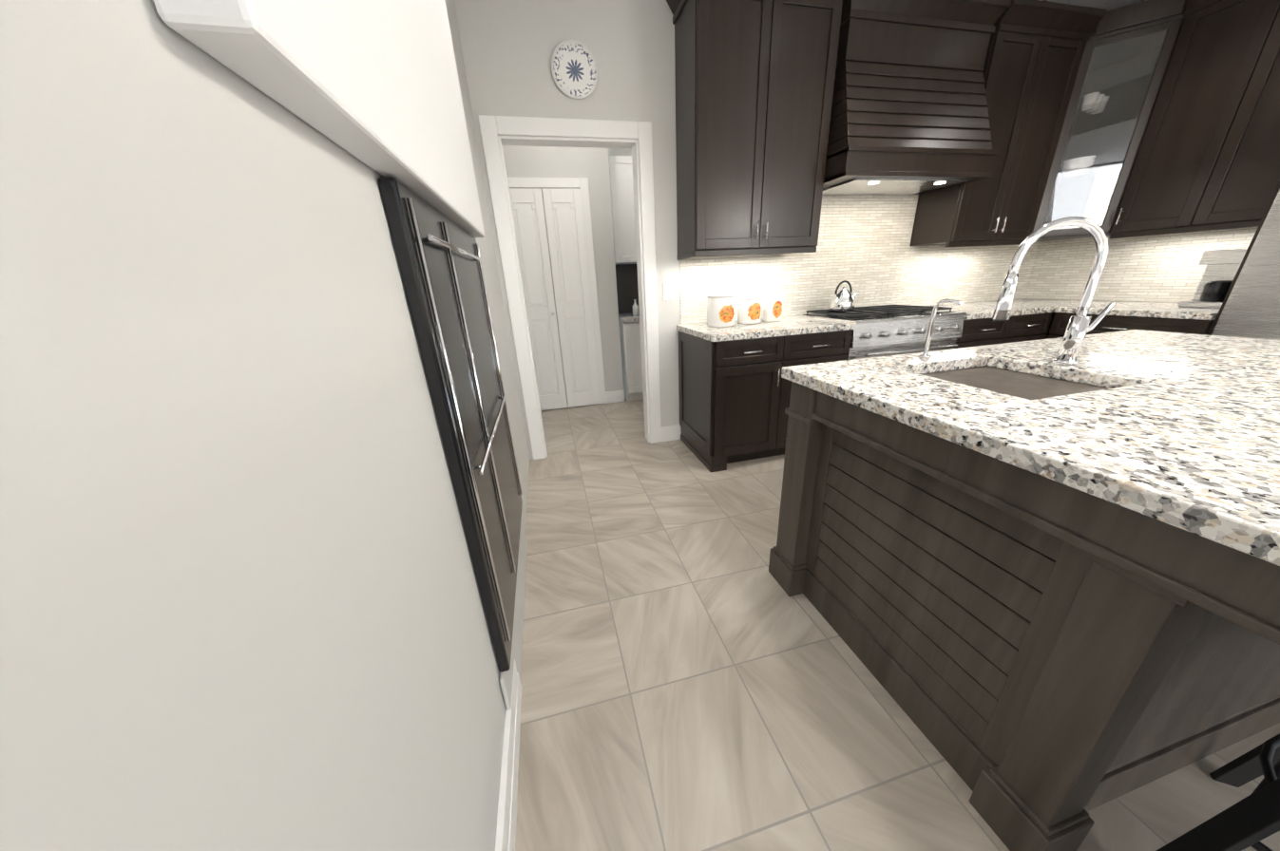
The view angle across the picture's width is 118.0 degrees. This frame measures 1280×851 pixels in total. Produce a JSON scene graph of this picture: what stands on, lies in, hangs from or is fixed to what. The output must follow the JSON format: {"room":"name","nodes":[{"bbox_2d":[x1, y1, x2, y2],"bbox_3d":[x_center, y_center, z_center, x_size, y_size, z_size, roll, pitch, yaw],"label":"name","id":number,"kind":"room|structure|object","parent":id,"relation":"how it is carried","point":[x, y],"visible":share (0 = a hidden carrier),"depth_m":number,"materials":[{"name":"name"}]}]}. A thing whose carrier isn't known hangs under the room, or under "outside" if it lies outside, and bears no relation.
{"room":"kitchen","nodes":[
{"label":"kitchen","id":0,"kind":"room"},
{"bbox_2d":[0,0,529,850],"bbox_3d":[-0.264,-0.066,-0.269,0.120,2.820,8.620,-7,21,-12],"label":"wall","id":1,"kind":"structure","parent":0,"point":[241,606],"depth_m":0.28,"materials":[{"name":"white paint"}]},
{"bbox_2d":[495,659,522,850],"bbox_3d":[0.248,1.710,-1.232,0.020,0.130,5.440,-7,21,-12],"label":"baseboard","id":2,"kind":"structure","parent":1,"relation":"attached to","point":[506,831],"depth_m":0.97,"materials":[{"name":"white wood"}]},
{"bbox_2d":[502,145,623,410],"bbox_3d":[-0.739,-1.546,3.725,0.995,2.820,0.120,-7,21,-12],"label":"wall","id":3,"kind":"structure","parent":0,"point":[591,164],"depth_m":3.57,"materials":[{"name":"white paint"}]},
{"bbox_2d":[509,189,599,410],"bbox_3d":[-0.820,-1.141,3.747,0.685,2.030,0.063,-7,21,-12],"label":"bifold door","id":4,"kind":"structure","parent":3,"relation":"in","point":[564,228],"depth_m":3.71,"materials":[{"name":"white wood"}]},
{"bbox_2d":[507,177,606,404],"bbox_3d":[-0.803,-1.188,3.762,0.785,2.130,0.018,-7,21,-12],"label":"door frame","id":5,"kind":"structure","parent":3,"relation":"attached to","point":[582,183],"depth_m":3.62,"materials":[{"name":"white wood"}]},
{"bbox_2d":[608,155,636,266],"bbox_3d":[-0.050,-2.179,3.964,0.552,0.930,0.351,-7,21,-12],"label":"upper cabinet","id":6,"kind":"object","parent":3,"relation":"attached to","point":[620,174],"depth_m":3.77,"materials":[{"name":"white wood"}]},
{"bbox_2d":[608,148,631,156],"bbox_3d":[0.648,-1.617,3.729,1.715,2.820,1.730,-7,21,-12],"label":"wall niche","id":7,"kind":"object","parent":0,"point":[620,151],"depth_m":3.90,"materials":[{"name":"white paint"}]},
{"bbox_2d":[454,0,1039,459],"bbox_3d":[1.298,-1.367,2.977,4.830,2.820,0.120,-7,21,-12],"label":"wall","id":8,"kind":"structure","parent":0,"point":[507,47],"depth_m":2.24,"materials":[{"name":"white paint"}]},
{"bbox_2d":[477,114,661,459],"bbox_3d":[-0.388,-0.835,2.728,1.020,2.160,0.160,-7,21,-12],"label":"door frame","id":9,"kind":"structure","parent":8,"relation":"attached to","point":[510,130],"depth_m":2.49,"materials":[{"name":"white wood"}]},
{"bbox_2d":[551,38,598,98],"bbox_3d":[-0.374,-2.044,2.213,0.270,0.270,0.020,-7,21,-12],"label":"decorative plate","id":10,"kind":"object","parent":8,"relation":"attached to","point":[574,69],"visible":0.96,"depth_m":2.21,"materials":[{"name":"white ceramic"}]},
{"bbox_2d":[663,283,672,300],"bbox_3d":[0.201,-0.964,2.763,0.070,0.115,0.010,-7,21,-12],"label":"light switch","id":11,"kind":"object","parent":8,"relation":"attached to","point":[667,291],"visible":1,"depth_m":2.76,"materials":[{"name":"white plastic"}]},
{"bbox_2d":[666,0,842,260],"bbox_3d":[0.671,-1.811,2.359,0.926,1.415,0.409,-7,21,-12],"label":"upper cabinet","id":12,"kind":"object","parent":8,"relation":"attached to","point":[754,82],"visible":1,"depth_m":2.24,"materials":[{"name":"brown wood"}]},
{"bbox_2d":[680,193,1041,324],"bbox_3d":[1.913,-1.362,3.069,3.360,0.847,0.008,-7,21,-12],"label":"backsplash","id":13,"kind":"structure","parent":8,"relation":"attached to","point":[869,253],"depth_m":3.02,"materials":[{"name":"tile"}]},
{"bbox_2d":[822,0,1011,194],"bbox_3d":[1.661,-2.063,2.461,1.104,0.948,0.528,-7,21,-12],"label":"range hood","id":14,"kind":"object","parent":8,"relation":"attached to","point":[909,113],"visible":0.75,"depth_m":2.31,"materials":[{"name":"brown wood"}]},
{"bbox_2d":[909,0,1107,248],"bbox_3d":[2.568,-2.026,2.778,0.767,1.345,0.409,-7,21,-12],"label":"upper cabinet","id":15,"kind":"object","parent":8,"relation":"attached to","point":[1034,56],"visible":0.81,"depth_m":2.64,"materials":[{"name":"brown wood"}]},
{"bbox_2d":[1032,0,1186,241],"bbox_3d":[3.277,-2.095,2.814,0.630,1.310,0.636,-7,21,-12],"label":"upper cabinet","id":16,"kind":"object","parent":8,"relation":"attached to","point":[1128,51],"visible":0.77,"depth_m":2.73,"materials":[{"name":"clear glass"}]},
{"bbox_2d":[515,399,1279,850],"bbox_3d":[1.340,0.157,3.015,5.120,0.060,5.500,-7,21,-12],"label":"floor","id":17,"kind":"structure","parent":0,"point":[694,677],"depth_m":1.20,"materials":[{"name":"beige tile"}]},
{"bbox_2d":[153,0,522,710],"bbox_3d":[-0.366,-0.449,0.420,0.060,2.560,0.380,-7,21,-12],"label":"tall cabinet","id":18,"kind":"object","parent":17,"relation":"on","point":[372,84],"depth_m":0.58,"materials":[{"name":"white"}]},
{"bbox_2d":[385,0,527,634],"bbox_3d":[-0.528,-0.672,1.036,0.060,2.560,0.970,-7,21,-12],"label":"tall cabinet","id":19,"kind":"object","parent":17,"relation":"on","point":[421,28],"depth_m":1.11,"materials":[{"name":"white"}]},
{"bbox_2d":[618,319,643,401],"bbox_3d":[0.051,-0.774,4.353,0.552,0.860,0.621,-7,21,-12],"label":"base cabinet","id":20,"kind":"object","parent":17,"relation":"on","point":[629,329],"depth_m":4.04,"materials":[{"name":"white wood"}]},
{"bbox_2d":[618,311,639,319],"bbox_3d":[0.471,-1.251,4.285,1.480,0.040,0.630,-7,21,-12],"label":"countertop","id":21,"kind":"structure","parent":20,"relation":"on","point":[621,315],"depth_m":4.10,"materials":[{"name":"white stone"}]},
{"bbox_2d":[676,316,855,472],"bbox_3d":[0.855,-0.270,2.823,0.987,0.920,0.672,-7,21,-12],"label":"base cabinet","id":22,"kind":"object","parent":17,"relation":"on","point":[735,388],"visible":0.88,"depth_m":2.52,"materials":[{"name":"brown wood"}]},
{"bbox_2d":[706,287,737,327],"bbox_3d":[0.560,-0.815,2.644,0.202,0.250,0.202,-7,21,-12],"label":"canister","id":23,"kind":"object","parent":22,"relation":"on","point":[721,306],"visible":1,"depth_m":2.58,"materials":[{"name":"ceramic"}]},
{"bbox_2d":[736,291,763,324],"bbox_3d":[0.775,-0.833,2.716,0.173,0.213,0.173,-7,21,-12],"label":"canister","id":24,"kind":"object","parent":22,"relation":"on","point":[750,308],"visible":1,"depth_m":2.66,"materials":[{"name":"ceramic"}]},
{"bbox_2d":[762,295,783,322],"bbox_3d":[0.960,-0.847,2.781,0.140,0.176,0.140,-7,21,-12],"label":"canister","id":25,"kind":"object","parent":22,"relation":"on","point":[773,308],"visible":1,"depth_m":2.74,"materials":[{"name":"ceramic"}]},
{"bbox_2d":[795,305,966,360],"bbox_3d":[1.777,-0.403,2.993,0.900,0.962,0.694,-7,21,-12],"label":"range","id":26,"kind":"object","parent":17,"relation":"on","point":[886,331],"visible":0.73,"depth_m":2.62,"materials":[{"name":"silver metal"}]},
{"bbox_2d":[827,280,857,311],"bbox_3d":[1.502,-0.953,2.819,0.209,0.212,0.176,-7,21,-12],"label":"kettle","id":27,"kind":"object","parent":26,"relation":"on","point":[842,299],"visible":1,"depth_m":2.78,"materials":[{"name":"silver metal"}]},
{"bbox_2d":[955,317,1019,348],"bbox_3d":[2.445,-0.465,3.187,0.488,0.880,0.639,-7,21,-12],"label":"base cabinet","id":28,"kind":"object","parent":17,"relation":"on","point":[985,332],"depth_m":2.79,"materials":[{"name":"brown wood"}]},
{"bbox_2d":[913,298,1105,321],"bbox_3d":[2.914,-0.957,3.123,1.496,0.040,0.653,-7,21,-12],"label":"countertop","id":29,"kind":"structure","parent":28,"relation":"on","point":[975,311],"depth_m":2.94,"materials":[{"name":"white stone"}]},
{"bbox_2d":[768,375,1279,850],"bbox_3d":[1.596,0.339,1.164,1.832,0.880,1.310,-7,21,-12],"label":"kitchen island","id":30,"kind":"object","parent":17,"relation":"on","point":[1035,584],"depth_m":0.87,"materials":[{"name":"brown wood"}]},
{"bbox_2d":[781,329,1279,424],"bbox_3d":[1.488,-0.218,1.351,1.850,0.040,0.580,-7,21,-12],"label":"island countertop","id":31,"kind":"structure","parent":30,"relation":"on","point":[892,384],"depth_m":1.27,"materials":[{"name":"white stone"}]},
{"bbox_2d":[918,299,963,359],"bbox_3d":[1.071,-0.341,1.370,0.034,0.212,0.108,-7,21,-12],"label":"tap","id":32,"kind":"object","parent":31,"relation":"on","point":[925,355],"visible":1,"depth_m":1.39,"materials":[{"name":"silver metal"}]},
{"bbox_2d":[920,363,1122,398],"bbox_3d":[1.139,-0.036,1.238,0.460,0.212,0.440,-7,21,-12],"label":"sink","id":33,"kind":"object","parent":31,"relation":"in","point":[1023,381],"depth_m":1.25,"materials":[{"name":"grey metal"}]},
{"bbox_2d":[992,216,1115,365],"bbox_3d":[1.310,-0.412,1.208,0.328,0.437,0.132,-7,21,-12],"label":"faucet","id":34,"kind":"object","parent":31,"relation":"on","point":[1079,327],"visible":1,"depth_m":1.19,"materials":[{"name":"silver metal"}]},
{"bbox_2d":[920,360,1279,557],"bbox_3d":[1.649,0.006,0.735,1.850,0.040,0.770,-7,21,-12],"label":"island countertop","id":35,"kind":"structure","parent":30,"relation":"on","point":[1202,449],"depth_m":0.72,"materials":[{"name":"white stone"}]},
{"bbox_2d":[1012,313,1055,343],"bbox_3d":[2.796,-0.511,3.262,0.477,0.880,0.639,-7,21,-12],"label":"base cabinet","id":36,"kind":"object","parent":17,"relation":"on","point":[1030,319],"depth_m":2.87,"materials":[{"name":"brown wood"}]},
{"bbox_2d":[1047,301,1219,339],"bbox_3d":[3.485,-0.366,2.729,0.702,0.920,0.728,-7,21,-12],"label":"base cabinet","id":37,"kind":"object","parent":17,"relation":"on","point":[1155,316],"visible":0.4,"depth_m":2.47,"materials":[{"name":"brown wood"}]},
{"bbox_2d":[1178,248,1247,308],"bbox_3d":[3.571,-0.894,2.341,0.185,0.330,0.220,-7,21,-12],"label":"coffee machine","id":38,"kind":"object","parent":37,"relation":"on","point":[1221,270],"visible":0.65,"depth_m":2.34,"materials":[{"name":"silver metal"}]},
{"bbox_2d":[1207,180,1279,335],"bbox_3d":[3.631,-0.905,1.668,0.722,2.660,0.914,-7,21,-12],"label":"surround","id":39,"kind":"object","parent":17,"relation":"on","point":[1277,188],"visible":0.06,"depth_m":2.06,"materials":[{"name":"silver metal"}]},
{"bbox_2d":[1211,189,1279,340],"bbox_3d":[3.623,-0.488,1.818,0.726,1.775,0.860,-7,21,-12],"label":"fridge","id":40,"kind":"object","parent":17,"relation":"on","point":[1251,309],"visible":0.23,"depth_m":2.01,"materials":[{"name":"silver metal"}]},
{"bbox_2d":[1041,0,1146,11],"bbox_3d":[3.197,-1.988,0.257,13.120,0.080,9.200,-7,21,-12],"label":"ceiling","id":41,"kind":"structure","parent":0,"point":[1108,5],"depth_m":2.55,"materials":[{"name":"white paint"}]},
{"bbox_2d":[1028,236,1176,303],"bbox_3d":[3.873,-1.262,2.358,0.120,2.820,2.310,-7,21,-12],"label":"wall","id":42,"kind":"structure","parent":0,"point":[1100,300],"depth_m":3.15,"materials":[{"name":"white paint"}]},
{"bbox_2d":[1026,227,1257,303],"bbox_3d":[3.716,-1.168,2.839,0.008,0.477,1.350,-7,21,-12],"label":"backsplash","id":43,"kind":"structure","parent":42,"relation":"attached to","point":[1158,268],"depth_m":2.88,"materials":[{"name":"tile"}]},
{"bbox_2d":[1109,0,1279,238],"bbox_3d":[3.556,-1.863,2.213,0.399,1.345,0.745,-7,21,-12],"label":"upper cabinet","id":44,"kind":"object","parent":42,"relation":"attached to","point":[1208,158],"visible":0.94,"depth_m":2.28,"materials":[{"name":"brown wood"}]},
{"bbox_3d":[3.840,1.416,-0.660,13.120,0.060,4.960,-7,21,-12],"label":"floor","id":45,"kind":"structure","parent":0,"visible":0},
{"bbox_2d":[1156,733,1279,850],"bbox_3d":[1.333,0.528,0.435,0.505,1.066,0.638,-10,22,-19],"label":"stool","id":46,"kind":"object","parent":45,"relation":"on","point":[1252,820],"visible":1,"depth_m":0.70,"materials":[{"name":"black metal"}]}
]}

